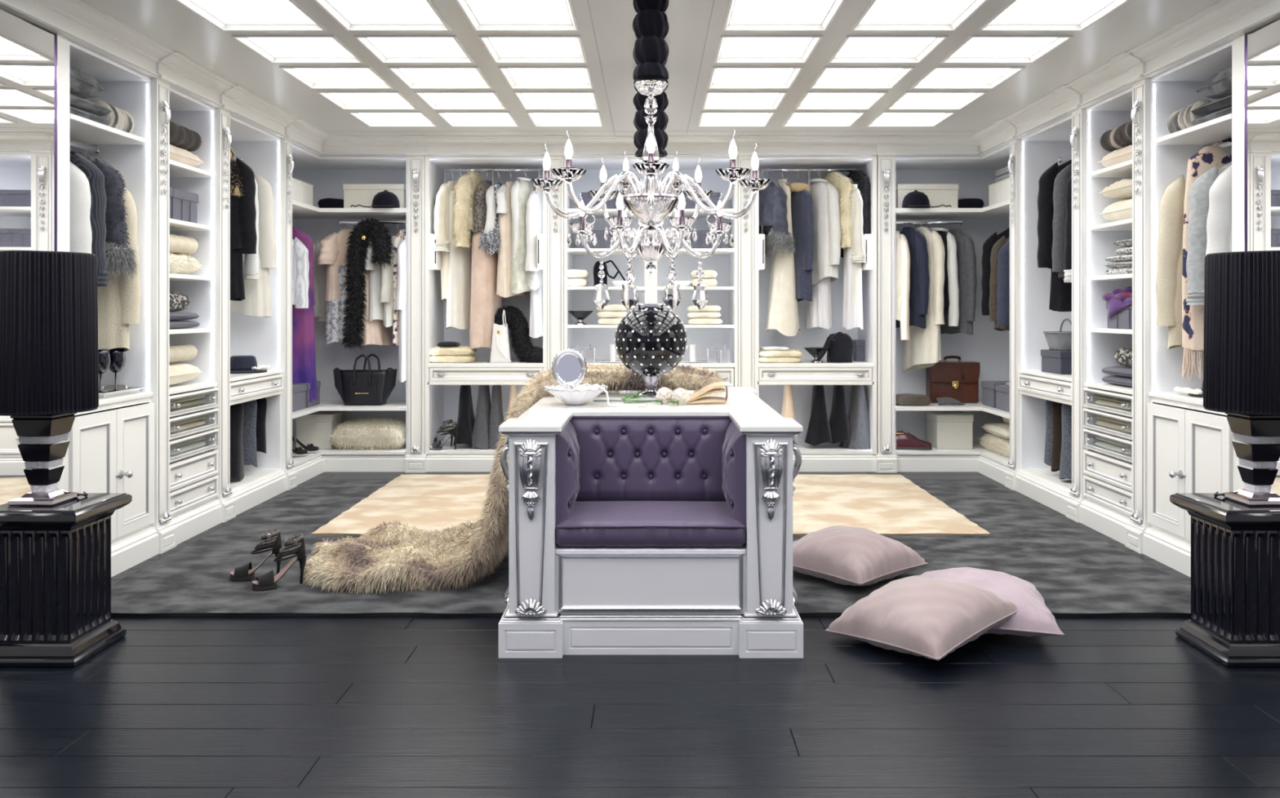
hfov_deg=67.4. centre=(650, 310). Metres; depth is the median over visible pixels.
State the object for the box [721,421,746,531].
cushion
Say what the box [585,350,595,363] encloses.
bottle
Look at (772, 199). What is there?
jacket
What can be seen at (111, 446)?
tall cabinet
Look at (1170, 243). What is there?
coat
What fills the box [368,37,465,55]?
diffuser
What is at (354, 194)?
storage box
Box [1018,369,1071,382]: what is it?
countertop
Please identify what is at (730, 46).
diffuser
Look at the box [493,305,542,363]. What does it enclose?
stole
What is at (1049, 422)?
trousers
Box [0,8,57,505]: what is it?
mirror
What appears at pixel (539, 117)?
diffuser
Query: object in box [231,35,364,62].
recessed light
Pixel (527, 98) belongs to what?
diffuser
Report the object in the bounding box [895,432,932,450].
shoe
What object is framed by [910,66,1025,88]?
recessed light
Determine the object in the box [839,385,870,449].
trousers
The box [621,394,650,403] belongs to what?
leaf sprig
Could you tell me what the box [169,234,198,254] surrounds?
throw
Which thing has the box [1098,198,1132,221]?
cushion
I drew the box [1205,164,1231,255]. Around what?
shirt
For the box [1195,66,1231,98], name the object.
cushion
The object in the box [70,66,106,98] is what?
cushion
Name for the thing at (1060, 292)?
coat
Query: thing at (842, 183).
coat
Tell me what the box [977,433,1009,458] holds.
cushion
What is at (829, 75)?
diffuser
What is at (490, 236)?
jacket
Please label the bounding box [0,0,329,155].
trim
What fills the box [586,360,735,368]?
countertop
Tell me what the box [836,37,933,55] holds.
diffuser
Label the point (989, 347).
unit
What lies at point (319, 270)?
shirt
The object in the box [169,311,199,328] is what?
folded blanket
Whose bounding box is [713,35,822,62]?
recessed light
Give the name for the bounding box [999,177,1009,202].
storage box
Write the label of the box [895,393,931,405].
folded blanket
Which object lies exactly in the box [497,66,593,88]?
recessed light
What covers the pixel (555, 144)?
pilaster
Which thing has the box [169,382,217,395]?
countertop
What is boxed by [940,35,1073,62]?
recessed light
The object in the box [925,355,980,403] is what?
briefcase
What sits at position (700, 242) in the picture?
storage box
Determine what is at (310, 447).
pump
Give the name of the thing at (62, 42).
trim
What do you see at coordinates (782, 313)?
dress
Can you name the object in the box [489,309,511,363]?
bag
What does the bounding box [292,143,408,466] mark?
unit
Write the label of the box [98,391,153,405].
countertop
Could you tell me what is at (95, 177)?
cardigan
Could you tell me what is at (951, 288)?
coat
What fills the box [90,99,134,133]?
throw
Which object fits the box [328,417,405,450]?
cushion
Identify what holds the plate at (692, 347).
on the shelves at (724, 260)
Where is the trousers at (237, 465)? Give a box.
[230,403,244,479]
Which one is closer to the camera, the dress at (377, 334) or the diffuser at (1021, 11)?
the diffuser at (1021, 11)
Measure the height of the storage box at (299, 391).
0.165 m
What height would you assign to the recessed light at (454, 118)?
0.034 m
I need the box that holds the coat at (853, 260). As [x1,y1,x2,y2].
[842,183,866,329]
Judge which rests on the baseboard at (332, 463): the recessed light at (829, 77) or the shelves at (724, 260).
the shelves at (724, 260)
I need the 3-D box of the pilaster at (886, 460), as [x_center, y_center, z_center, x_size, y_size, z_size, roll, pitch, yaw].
[1.655,-0.036,6.734,0.140,2.352,0.156,0,0,0]
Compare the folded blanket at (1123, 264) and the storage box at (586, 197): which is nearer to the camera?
the folded blanket at (1123, 264)
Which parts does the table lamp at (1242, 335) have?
cord, lamp shade, plate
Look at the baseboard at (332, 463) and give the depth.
6.76 m
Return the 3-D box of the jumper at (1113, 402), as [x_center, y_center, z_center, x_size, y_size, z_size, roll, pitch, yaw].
[2.481,0.470,4.876,0.272,0.078,0.470,0,0,0]
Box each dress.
[292,226,317,402]
[317,228,353,344]
[360,239,391,345]
[392,229,405,347]
[495,181,524,297]
[765,178,800,336]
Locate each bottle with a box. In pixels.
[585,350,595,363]
[706,350,717,363]
[720,350,729,363]
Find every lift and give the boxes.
[429,168,542,270]
[759,168,871,270]
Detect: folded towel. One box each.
[567,269,589,286]
[595,304,627,324]
[686,305,722,324]
[690,270,717,286]
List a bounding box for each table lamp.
[0,250,98,506]
[1203,250,1279,506]
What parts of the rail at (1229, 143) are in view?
rail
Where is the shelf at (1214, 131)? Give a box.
[1151,113,1231,144]
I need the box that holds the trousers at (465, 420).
[453,385,475,446]
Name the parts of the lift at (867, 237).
arm, pull rod, rail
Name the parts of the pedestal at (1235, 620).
moulding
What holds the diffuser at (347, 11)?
attached to the recessed light at (352, 15)
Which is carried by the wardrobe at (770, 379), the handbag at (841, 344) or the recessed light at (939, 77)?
the handbag at (841, 344)
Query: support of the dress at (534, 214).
hanging from the clothes hanger
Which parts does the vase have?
globe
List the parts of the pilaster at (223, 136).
plinth moulding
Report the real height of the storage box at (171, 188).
0.165 m
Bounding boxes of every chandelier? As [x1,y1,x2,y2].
[530,0,771,310]
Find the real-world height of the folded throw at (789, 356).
0.119 m
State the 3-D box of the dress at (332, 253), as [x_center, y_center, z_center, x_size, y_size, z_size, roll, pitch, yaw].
[-2.241,-0.173,6.991,0.169,0.836,0.433,0,0,34]
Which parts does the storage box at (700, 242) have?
lid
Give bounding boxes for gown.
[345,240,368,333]
[445,184,473,329]
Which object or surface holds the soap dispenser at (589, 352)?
on the shelves at (724, 260)
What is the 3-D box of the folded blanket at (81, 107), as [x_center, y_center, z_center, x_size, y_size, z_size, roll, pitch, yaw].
[-2.581,-0.848,4.051,0.432,0.107,0.380,0,0,0]
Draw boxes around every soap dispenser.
[572,344,583,355]
[584,344,595,363]
[706,343,717,363]
[720,343,730,363]
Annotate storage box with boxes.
[169,186,172,218]
[171,187,198,223]
[292,177,302,202]
[292,381,320,408]
[292,384,306,412]
[295,410,344,448]
[301,181,313,205]
[342,183,405,208]
[580,192,618,208]
[581,230,617,248]
[680,230,721,248]
[683,192,721,208]
[852,339,865,361]
[895,183,959,208]
[925,410,973,448]
[981,381,1009,408]
[987,181,999,205]
[995,384,1009,412]
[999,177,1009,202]
[1040,349,1071,374]
[1106,301,1131,328]
[1128,304,1132,328]
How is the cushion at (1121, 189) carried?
on the cushion at (1122, 210)
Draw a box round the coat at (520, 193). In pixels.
[510,177,535,293]
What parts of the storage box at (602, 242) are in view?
lid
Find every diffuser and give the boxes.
[194,0,313,22]
[249,37,352,55]
[295,68,383,82]
[329,0,440,22]
[331,93,408,103]
[360,112,429,121]
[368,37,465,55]
[400,68,484,82]
[426,93,500,103]
[446,112,513,121]
[467,0,570,22]
[489,37,580,55]
[508,68,587,82]
[522,93,593,103]
[534,112,598,121]
[702,112,766,121]
[707,93,778,103]
[713,68,792,82]
[720,37,811,55]
[730,0,833,22]
[788,112,855,121]
[801,93,875,103]
[817,68,901,82]
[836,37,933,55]
[860,0,972,22]
[874,112,943,121]
[895,93,972,103]
[920,68,1008,82]
[951,37,1054,55]
[991,0,1110,22]
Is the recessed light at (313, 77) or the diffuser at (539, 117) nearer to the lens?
the recessed light at (313, 77)
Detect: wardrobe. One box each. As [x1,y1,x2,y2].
[230,115,283,492]
[424,155,547,454]
[754,155,876,454]
[1017,115,1071,491]
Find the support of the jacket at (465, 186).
hanging from the clothes hanger
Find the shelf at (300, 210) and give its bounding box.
[292,200,405,218]
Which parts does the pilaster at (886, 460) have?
plinth moulding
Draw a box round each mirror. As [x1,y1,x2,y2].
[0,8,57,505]
[542,348,608,405]
[1244,19,1279,496]
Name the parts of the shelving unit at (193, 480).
knob, knob, knob, knob, knob, panel, shelf, shelf, shelf, shelf, panel, glass drawer, glass drawer, glass drawer, drawer, drawer, knob, knob, knob, knob, knob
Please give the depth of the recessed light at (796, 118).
6.16 m
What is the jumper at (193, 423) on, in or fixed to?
on the shelving unit at (193, 480)
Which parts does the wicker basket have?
handle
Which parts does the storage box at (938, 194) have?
lid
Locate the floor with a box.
[0,471,1279,797]
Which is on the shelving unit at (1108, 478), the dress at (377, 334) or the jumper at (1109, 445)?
the jumper at (1109, 445)
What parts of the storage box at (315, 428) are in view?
lid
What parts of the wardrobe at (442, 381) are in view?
panel, panel, rail, panel, drawer, cup handle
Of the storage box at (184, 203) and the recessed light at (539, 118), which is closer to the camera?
the storage box at (184, 203)
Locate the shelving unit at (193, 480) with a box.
[169,86,218,518]
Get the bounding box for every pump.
[292,435,318,451]
[292,446,307,454]
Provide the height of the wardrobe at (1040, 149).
2.103 m
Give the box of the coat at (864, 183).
[840,169,871,257]
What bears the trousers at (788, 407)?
hanging from the wardrobe at (770, 379)
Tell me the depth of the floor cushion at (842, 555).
3.90 m
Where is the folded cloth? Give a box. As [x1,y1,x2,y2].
[760,346,789,350]
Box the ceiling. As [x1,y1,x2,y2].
[0,0,1279,135]
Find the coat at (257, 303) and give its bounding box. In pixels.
[230,172,276,317]
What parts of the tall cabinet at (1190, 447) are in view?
door, panel, ornate knob, rail, panel, door, panel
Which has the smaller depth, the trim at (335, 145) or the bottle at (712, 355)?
the trim at (335, 145)
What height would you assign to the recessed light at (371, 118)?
0.034 m
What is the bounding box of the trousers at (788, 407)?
[781,385,795,421]
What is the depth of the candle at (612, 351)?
6.90 m
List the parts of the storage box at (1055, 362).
lid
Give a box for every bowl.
[97,349,111,374]
[108,348,125,373]
[546,385,603,405]
[568,311,593,324]
[803,347,830,363]
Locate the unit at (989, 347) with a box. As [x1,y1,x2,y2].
[876,143,1009,466]
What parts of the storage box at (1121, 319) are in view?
lid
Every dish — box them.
[611,271,635,286]
[673,269,692,286]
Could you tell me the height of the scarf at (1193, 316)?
1.098 m
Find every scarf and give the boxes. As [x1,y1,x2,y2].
[1102,286,1132,319]
[1181,137,1231,382]
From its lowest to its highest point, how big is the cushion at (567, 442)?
0.330 m
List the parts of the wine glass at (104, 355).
stem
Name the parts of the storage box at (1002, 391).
lid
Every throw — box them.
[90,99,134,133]
[169,120,201,151]
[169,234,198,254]
[169,291,189,311]
[169,344,197,362]
[299,361,724,595]
[429,346,477,363]
[759,349,803,363]
[1002,417,1009,424]
[1099,120,1132,151]
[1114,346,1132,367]
[1167,99,1213,133]
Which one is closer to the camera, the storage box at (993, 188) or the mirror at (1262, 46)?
the mirror at (1262, 46)
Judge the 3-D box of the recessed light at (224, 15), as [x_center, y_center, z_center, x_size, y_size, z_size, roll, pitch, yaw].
[-1.623,-1.220,3.915,0.450,0.034,0.450,0,0,0]
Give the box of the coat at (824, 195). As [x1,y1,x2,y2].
[806,178,840,328]
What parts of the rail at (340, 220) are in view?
rail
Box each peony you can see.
[650,386,672,404]
[666,387,689,404]
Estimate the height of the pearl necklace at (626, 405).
0.076 m
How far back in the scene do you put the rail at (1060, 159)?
5.99 m
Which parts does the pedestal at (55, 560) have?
moulding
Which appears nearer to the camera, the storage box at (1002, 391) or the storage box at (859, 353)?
the storage box at (1002, 391)
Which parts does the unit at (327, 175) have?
panel, panel, riding cap, crown, panel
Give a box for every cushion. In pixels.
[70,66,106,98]
[169,144,203,167]
[169,252,203,274]
[169,362,202,385]
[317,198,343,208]
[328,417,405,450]
[555,421,579,528]
[555,501,745,546]
[569,418,732,502]
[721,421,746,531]
[792,525,928,586]
[825,575,1017,661]
[920,567,1064,636]
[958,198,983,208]
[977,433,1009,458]
[980,422,1009,439]
[1097,144,1132,167]
[1098,178,1132,199]
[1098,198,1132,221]
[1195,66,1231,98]
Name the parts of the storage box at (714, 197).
lid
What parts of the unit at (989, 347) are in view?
panel, crown, riding cap, panel, panel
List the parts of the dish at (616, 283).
dish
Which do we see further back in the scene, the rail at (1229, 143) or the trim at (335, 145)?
the trim at (335, 145)
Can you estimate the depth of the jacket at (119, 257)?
4.21 m
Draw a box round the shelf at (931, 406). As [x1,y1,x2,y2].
[895,400,1009,418]
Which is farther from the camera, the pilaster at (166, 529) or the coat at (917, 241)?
the coat at (917, 241)
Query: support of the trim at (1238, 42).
attached to the tall cabinet at (1190, 447)
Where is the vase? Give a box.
[613,303,688,397]
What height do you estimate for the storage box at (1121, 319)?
0.145 m
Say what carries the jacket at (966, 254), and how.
hanging from the clothes hanger
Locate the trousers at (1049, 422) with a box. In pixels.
[1044,400,1053,466]
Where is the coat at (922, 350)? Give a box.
[902,226,945,372]
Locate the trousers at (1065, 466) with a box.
[1058,404,1071,479]
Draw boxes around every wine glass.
[97,349,111,392]
[106,348,125,392]
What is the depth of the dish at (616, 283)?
6.84 m
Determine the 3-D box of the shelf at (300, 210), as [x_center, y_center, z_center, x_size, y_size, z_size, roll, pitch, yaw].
[-2.295,-0.708,6.757,1.131,0.028,1.086,0,0,0]
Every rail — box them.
[232,155,243,160]
[339,218,405,225]
[895,218,962,225]
[1057,153,1071,163]
[1201,138,1231,148]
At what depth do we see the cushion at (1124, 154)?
4.94 m
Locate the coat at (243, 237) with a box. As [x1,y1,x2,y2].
[230,146,257,301]
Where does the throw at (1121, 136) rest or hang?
on the cushion at (1124, 154)
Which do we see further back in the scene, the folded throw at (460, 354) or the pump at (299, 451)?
the folded throw at (460, 354)
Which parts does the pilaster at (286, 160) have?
plinth moulding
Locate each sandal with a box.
[229,528,282,582]
[252,533,306,591]
[429,422,457,450]
[433,419,453,446]
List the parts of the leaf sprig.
stem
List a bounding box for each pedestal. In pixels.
[0,493,132,667]
[1169,493,1279,667]
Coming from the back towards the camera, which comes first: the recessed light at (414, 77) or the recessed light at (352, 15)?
the recessed light at (414, 77)
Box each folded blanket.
[70,93,111,125]
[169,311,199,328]
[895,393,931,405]
[994,166,1009,182]
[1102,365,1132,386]
[1103,254,1132,275]
[1113,239,1132,254]
[1190,94,1231,125]
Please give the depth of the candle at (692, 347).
6.90 m
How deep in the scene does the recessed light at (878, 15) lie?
3.99 m
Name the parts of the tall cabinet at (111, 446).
panel, clothes rail, door, panel, rail, ornate knob, panel, door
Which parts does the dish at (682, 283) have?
dish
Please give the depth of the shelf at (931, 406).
6.78 m
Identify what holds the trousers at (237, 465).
on the wardrobe at (259, 337)
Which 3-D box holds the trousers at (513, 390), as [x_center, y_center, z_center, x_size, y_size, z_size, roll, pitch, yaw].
[-0.997,0.700,6.986,0.091,0.356,0.220,0,0,7]
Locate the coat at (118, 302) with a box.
[97,188,140,351]
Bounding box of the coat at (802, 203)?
[788,182,814,302]
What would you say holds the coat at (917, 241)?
hanging from the clothes hanger
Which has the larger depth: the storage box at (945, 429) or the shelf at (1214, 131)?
the storage box at (945, 429)
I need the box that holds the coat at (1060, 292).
[1036,159,1071,311]
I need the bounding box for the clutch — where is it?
[686,382,728,404]
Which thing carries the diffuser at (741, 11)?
attached to the recessed light at (740, 15)
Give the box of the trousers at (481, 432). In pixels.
[469,385,491,449]
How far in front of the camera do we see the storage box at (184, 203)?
4.92 m
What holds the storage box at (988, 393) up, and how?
on the unit at (989, 347)
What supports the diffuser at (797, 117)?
attached to the recessed light at (796, 118)
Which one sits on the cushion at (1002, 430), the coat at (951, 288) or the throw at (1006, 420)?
the throw at (1006, 420)
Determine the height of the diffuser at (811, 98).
0.004 m
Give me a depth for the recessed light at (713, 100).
5.61 m
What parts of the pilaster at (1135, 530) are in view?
plinth moulding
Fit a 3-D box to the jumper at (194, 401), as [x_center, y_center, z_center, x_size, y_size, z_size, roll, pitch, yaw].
[-2.490,0.470,4.885,0.272,0.078,0.470,0,0,0]
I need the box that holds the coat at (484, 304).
[470,180,502,348]
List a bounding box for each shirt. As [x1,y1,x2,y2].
[70,161,92,253]
[292,236,309,308]
[312,240,326,321]
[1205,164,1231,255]
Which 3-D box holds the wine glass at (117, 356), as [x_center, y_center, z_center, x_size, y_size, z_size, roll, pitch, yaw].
[-2.450,0.275,4.395,0.082,0.196,0.082,0,0,0]
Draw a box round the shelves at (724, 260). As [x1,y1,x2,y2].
[564,155,737,386]
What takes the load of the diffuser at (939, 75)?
attached to the recessed light at (939, 77)
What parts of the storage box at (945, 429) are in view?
lid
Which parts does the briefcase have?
handle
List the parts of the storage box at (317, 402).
lid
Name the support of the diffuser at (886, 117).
attached to the recessed light at (885, 118)
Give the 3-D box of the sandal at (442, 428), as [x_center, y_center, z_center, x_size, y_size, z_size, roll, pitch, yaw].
[-1.538,0.897,6.995,0.202,0.199,0.082,0,0,0]
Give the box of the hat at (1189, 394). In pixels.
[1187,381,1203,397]
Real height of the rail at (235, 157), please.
0.044 m
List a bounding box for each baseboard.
[111,454,324,577]
[322,453,979,471]
[977,454,1191,577]
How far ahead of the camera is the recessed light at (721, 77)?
5.06 m
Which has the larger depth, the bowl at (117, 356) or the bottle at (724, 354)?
the bottle at (724, 354)
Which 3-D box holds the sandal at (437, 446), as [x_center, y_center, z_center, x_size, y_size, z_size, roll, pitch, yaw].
[-1.480,0.897,6.856,0.202,0.199,0.081,0,0,0]
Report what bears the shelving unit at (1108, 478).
on the floor
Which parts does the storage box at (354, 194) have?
lid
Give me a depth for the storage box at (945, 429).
6.88 m
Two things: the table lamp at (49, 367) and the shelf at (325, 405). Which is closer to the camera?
the table lamp at (49, 367)
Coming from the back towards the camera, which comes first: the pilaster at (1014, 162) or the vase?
the pilaster at (1014, 162)
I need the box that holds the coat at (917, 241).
[895,226,929,328]
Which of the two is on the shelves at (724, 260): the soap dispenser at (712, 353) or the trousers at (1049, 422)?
the soap dispenser at (712, 353)
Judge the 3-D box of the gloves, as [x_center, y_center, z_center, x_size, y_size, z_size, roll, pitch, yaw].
[2.153,0.656,6.896,0.196,0.056,0.065,0,0,15]
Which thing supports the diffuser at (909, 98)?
attached to the recessed light at (908, 100)
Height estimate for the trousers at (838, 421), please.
0.437 m
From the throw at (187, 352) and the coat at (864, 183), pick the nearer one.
the throw at (187, 352)
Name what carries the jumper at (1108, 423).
on the shelving unit at (1108, 478)
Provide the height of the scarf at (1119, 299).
0.170 m
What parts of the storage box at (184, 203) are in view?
lid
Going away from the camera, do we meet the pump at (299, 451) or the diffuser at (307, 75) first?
the diffuser at (307, 75)
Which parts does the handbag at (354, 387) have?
handle, handle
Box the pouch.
[436,341,460,347]
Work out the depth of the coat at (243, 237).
5.56 m
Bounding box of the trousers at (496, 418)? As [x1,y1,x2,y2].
[488,385,504,449]
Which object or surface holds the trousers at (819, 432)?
hanging from the wardrobe at (770, 379)
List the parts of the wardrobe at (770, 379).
panel, drawer, rail, panel, cup handle, panel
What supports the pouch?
on the folded throw at (460, 354)
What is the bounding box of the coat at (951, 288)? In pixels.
[928,227,959,326]
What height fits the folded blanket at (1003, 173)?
0.102 m
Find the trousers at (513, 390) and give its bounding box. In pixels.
[506,385,517,419]
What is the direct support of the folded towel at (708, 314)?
on the shelves at (724, 260)
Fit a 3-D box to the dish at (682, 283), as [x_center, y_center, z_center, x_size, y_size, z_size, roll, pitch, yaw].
[0.225,-0.229,6.900,0.155,0.125,0.156,0,0,42]
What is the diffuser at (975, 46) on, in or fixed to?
attached to the recessed light at (975, 48)
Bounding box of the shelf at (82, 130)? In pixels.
[70,113,150,144]
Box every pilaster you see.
[151,51,191,554]
[215,84,248,522]
[280,118,307,490]
[403,135,426,472]
[544,135,564,370]
[737,135,757,389]
[875,135,898,472]
[993,118,1020,490]
[1053,84,1086,522]
[1111,51,1150,554]
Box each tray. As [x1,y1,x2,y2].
[98,383,144,398]
[592,390,696,401]
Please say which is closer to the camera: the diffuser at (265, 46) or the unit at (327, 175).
the diffuser at (265, 46)
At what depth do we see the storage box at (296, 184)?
6.51 m
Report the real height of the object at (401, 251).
1.050 m
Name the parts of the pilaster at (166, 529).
plinth moulding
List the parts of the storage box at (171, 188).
lid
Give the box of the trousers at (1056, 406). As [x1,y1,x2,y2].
[1051,401,1062,471]
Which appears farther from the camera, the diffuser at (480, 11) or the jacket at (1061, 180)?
the jacket at (1061, 180)
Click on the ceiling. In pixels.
(607, 34)
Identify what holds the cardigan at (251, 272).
hanging from the clothes hanger
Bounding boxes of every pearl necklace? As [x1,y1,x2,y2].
[251,364,271,370]
[599,386,646,407]
[1173,386,1203,395]
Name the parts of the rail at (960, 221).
rail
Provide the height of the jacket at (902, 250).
0.789 m
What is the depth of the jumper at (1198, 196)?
4.15 m
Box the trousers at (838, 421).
[828,385,850,444]
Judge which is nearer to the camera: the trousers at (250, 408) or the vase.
the vase
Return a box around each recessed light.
[175,0,326,31]
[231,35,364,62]
[279,66,393,88]
[314,0,451,31]
[316,90,417,109]
[347,111,437,126]
[353,35,474,62]
[386,66,493,88]
[413,90,507,109]
[435,111,519,126]
[455,0,578,31]
[478,35,586,62]
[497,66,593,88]
[513,90,599,109]
[526,111,603,126]
[697,111,775,126]
[702,90,787,109]
[706,66,803,88]
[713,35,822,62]
[722,0,845,31]
[782,111,866,126]
[794,90,888,109]
[808,66,915,88]
[827,35,948,62]
[850,0,987,31]
[866,111,955,126]
[885,90,986,109]
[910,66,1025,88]
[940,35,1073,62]
[977,0,1128,31]
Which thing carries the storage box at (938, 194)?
on the unit at (989, 347)
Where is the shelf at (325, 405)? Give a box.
[292,400,405,418]
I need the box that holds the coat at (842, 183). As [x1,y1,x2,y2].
[824,171,854,250]
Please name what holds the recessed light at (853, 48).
in the ceiling
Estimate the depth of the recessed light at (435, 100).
5.61 m
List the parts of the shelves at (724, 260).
panel, panel, shelf, shelf, shelf, shelf, post, drawer, panel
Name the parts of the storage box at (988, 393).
lid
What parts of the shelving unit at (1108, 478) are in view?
knob, knob, knob, knob, knob, glass drawer, glass drawer, glass drawer, drawer, drawer, shelf, shelf, shelf, shelf, panel, panel, knob, knob, knob, knob, knob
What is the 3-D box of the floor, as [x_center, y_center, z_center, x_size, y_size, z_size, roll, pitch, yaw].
[0.000,1.170,3.100,6.000,0.060,8.600,0,0,0]
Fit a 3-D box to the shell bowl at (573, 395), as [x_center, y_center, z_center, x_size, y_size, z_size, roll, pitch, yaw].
[-0.300,0.343,3.830,0.254,0.067,0.254,0,0,0]
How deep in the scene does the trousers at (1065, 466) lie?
5.53 m
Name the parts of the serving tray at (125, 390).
handle, plate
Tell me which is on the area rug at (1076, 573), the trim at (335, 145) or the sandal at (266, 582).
the sandal at (266, 582)
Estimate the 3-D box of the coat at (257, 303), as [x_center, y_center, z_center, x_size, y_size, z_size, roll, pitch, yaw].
[-2.585,-0.418,5.932,0.540,0.926,0.186,0,0,0]
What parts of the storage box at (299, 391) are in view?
lid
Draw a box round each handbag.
[333,353,396,404]
[593,260,626,286]
[815,332,853,362]
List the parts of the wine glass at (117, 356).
stem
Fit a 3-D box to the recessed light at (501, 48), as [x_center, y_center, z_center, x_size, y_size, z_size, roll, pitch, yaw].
[-0.535,-1.220,4.455,0.450,0.034,0.450,0,0,0]
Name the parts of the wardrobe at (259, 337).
knob, panel, panel, rail, drawer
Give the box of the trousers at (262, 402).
[256,397,266,453]
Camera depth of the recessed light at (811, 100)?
5.61 m
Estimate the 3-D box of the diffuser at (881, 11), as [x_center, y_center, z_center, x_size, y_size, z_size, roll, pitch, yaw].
[1.086,-1.235,3.915,0.389,0.004,0.389,0,0,0]
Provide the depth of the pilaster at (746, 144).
6.76 m
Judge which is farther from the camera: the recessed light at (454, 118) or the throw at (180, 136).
the recessed light at (454, 118)
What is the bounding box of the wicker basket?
[1043,318,1071,351]
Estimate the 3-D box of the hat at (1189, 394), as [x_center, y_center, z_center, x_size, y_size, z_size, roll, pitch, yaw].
[2.530,0.332,4.250,0.268,0.100,0.252,0,0,0]
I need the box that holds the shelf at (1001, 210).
[895,200,1009,218]
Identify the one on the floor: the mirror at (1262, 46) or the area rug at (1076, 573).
the area rug at (1076, 573)
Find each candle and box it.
[609,344,615,361]
[689,344,696,361]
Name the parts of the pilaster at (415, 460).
plinth moulding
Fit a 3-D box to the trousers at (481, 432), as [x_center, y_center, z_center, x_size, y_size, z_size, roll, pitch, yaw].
[-1.213,0.765,6.977,0.200,0.486,0.213,0,0,33]
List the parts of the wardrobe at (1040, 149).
drawer, rail, panel, panel, knob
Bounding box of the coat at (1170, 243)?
[1155,174,1186,349]
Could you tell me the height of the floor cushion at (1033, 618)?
0.175 m
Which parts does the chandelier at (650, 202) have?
flame bulb, flame bulb, flame bulb, arm, flame bulb, arm, arm, flame bulb, arm, arm, arm, arm, flame bulb, glass stem, glass stem, lamp shade, lamp shade, chrome plate, chrome plate, arm, arm, arm, flame bulb, arm, arm, flame bulb, arm, flame bulb, flame bulb, flame bulb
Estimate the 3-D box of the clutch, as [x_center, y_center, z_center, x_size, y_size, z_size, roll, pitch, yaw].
[0.227,0.335,3.895,0.163,0.080,0.130,0,0,0]
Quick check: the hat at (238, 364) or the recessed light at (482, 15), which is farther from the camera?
the hat at (238, 364)
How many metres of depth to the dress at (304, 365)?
6.75 m
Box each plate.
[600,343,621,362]
[680,344,705,362]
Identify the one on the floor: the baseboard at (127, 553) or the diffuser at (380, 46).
the baseboard at (127, 553)
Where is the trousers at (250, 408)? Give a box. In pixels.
[242,400,257,467]
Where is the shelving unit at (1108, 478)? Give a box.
[1083,86,1132,518]
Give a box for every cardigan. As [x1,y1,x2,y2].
[70,152,110,286]
[242,178,260,279]
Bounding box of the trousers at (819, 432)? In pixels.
[804,385,831,445]
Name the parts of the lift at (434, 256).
arm, rail, pull rod, arm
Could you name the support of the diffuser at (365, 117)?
attached to the recessed light at (371, 118)
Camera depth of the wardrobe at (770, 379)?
6.98 m
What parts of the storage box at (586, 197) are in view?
lid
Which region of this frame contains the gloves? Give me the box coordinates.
[936,397,964,404]
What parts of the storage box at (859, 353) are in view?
lid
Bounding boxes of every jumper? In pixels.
[169,392,206,412]
[169,413,206,434]
[169,433,206,457]
[1093,391,1132,412]
[1094,434,1132,457]
[1095,412,1132,434]
[1186,161,1231,305]
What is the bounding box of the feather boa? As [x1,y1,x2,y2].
[339,217,395,351]
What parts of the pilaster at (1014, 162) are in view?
plinth moulding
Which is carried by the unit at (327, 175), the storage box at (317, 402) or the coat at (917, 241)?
the storage box at (317, 402)
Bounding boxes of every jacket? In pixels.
[70,151,140,279]
[450,170,484,248]
[477,182,503,255]
[759,181,796,258]
[895,231,910,339]
[940,228,976,334]
[981,227,1009,315]
[988,235,1009,331]
[996,240,1009,325]
[1051,164,1071,279]
[1063,175,1071,282]
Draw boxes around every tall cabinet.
[68,40,154,544]
[1146,40,1233,544]
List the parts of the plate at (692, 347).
plate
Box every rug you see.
[111,480,1191,617]
[311,474,989,536]
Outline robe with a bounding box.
[432,180,456,301]
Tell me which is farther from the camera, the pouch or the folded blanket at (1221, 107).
the pouch
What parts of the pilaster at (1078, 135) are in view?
plinth moulding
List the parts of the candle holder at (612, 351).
plate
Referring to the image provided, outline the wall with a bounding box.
[319,155,982,453]
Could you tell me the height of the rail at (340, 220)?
0.044 m
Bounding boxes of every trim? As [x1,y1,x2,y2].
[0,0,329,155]
[51,33,68,492]
[321,135,979,155]
[972,0,1279,155]
[1233,33,1249,492]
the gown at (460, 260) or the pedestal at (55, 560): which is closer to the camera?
the pedestal at (55, 560)
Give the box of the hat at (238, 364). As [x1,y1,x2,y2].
[230,355,266,373]
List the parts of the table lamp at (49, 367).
plate, lamp shade, cord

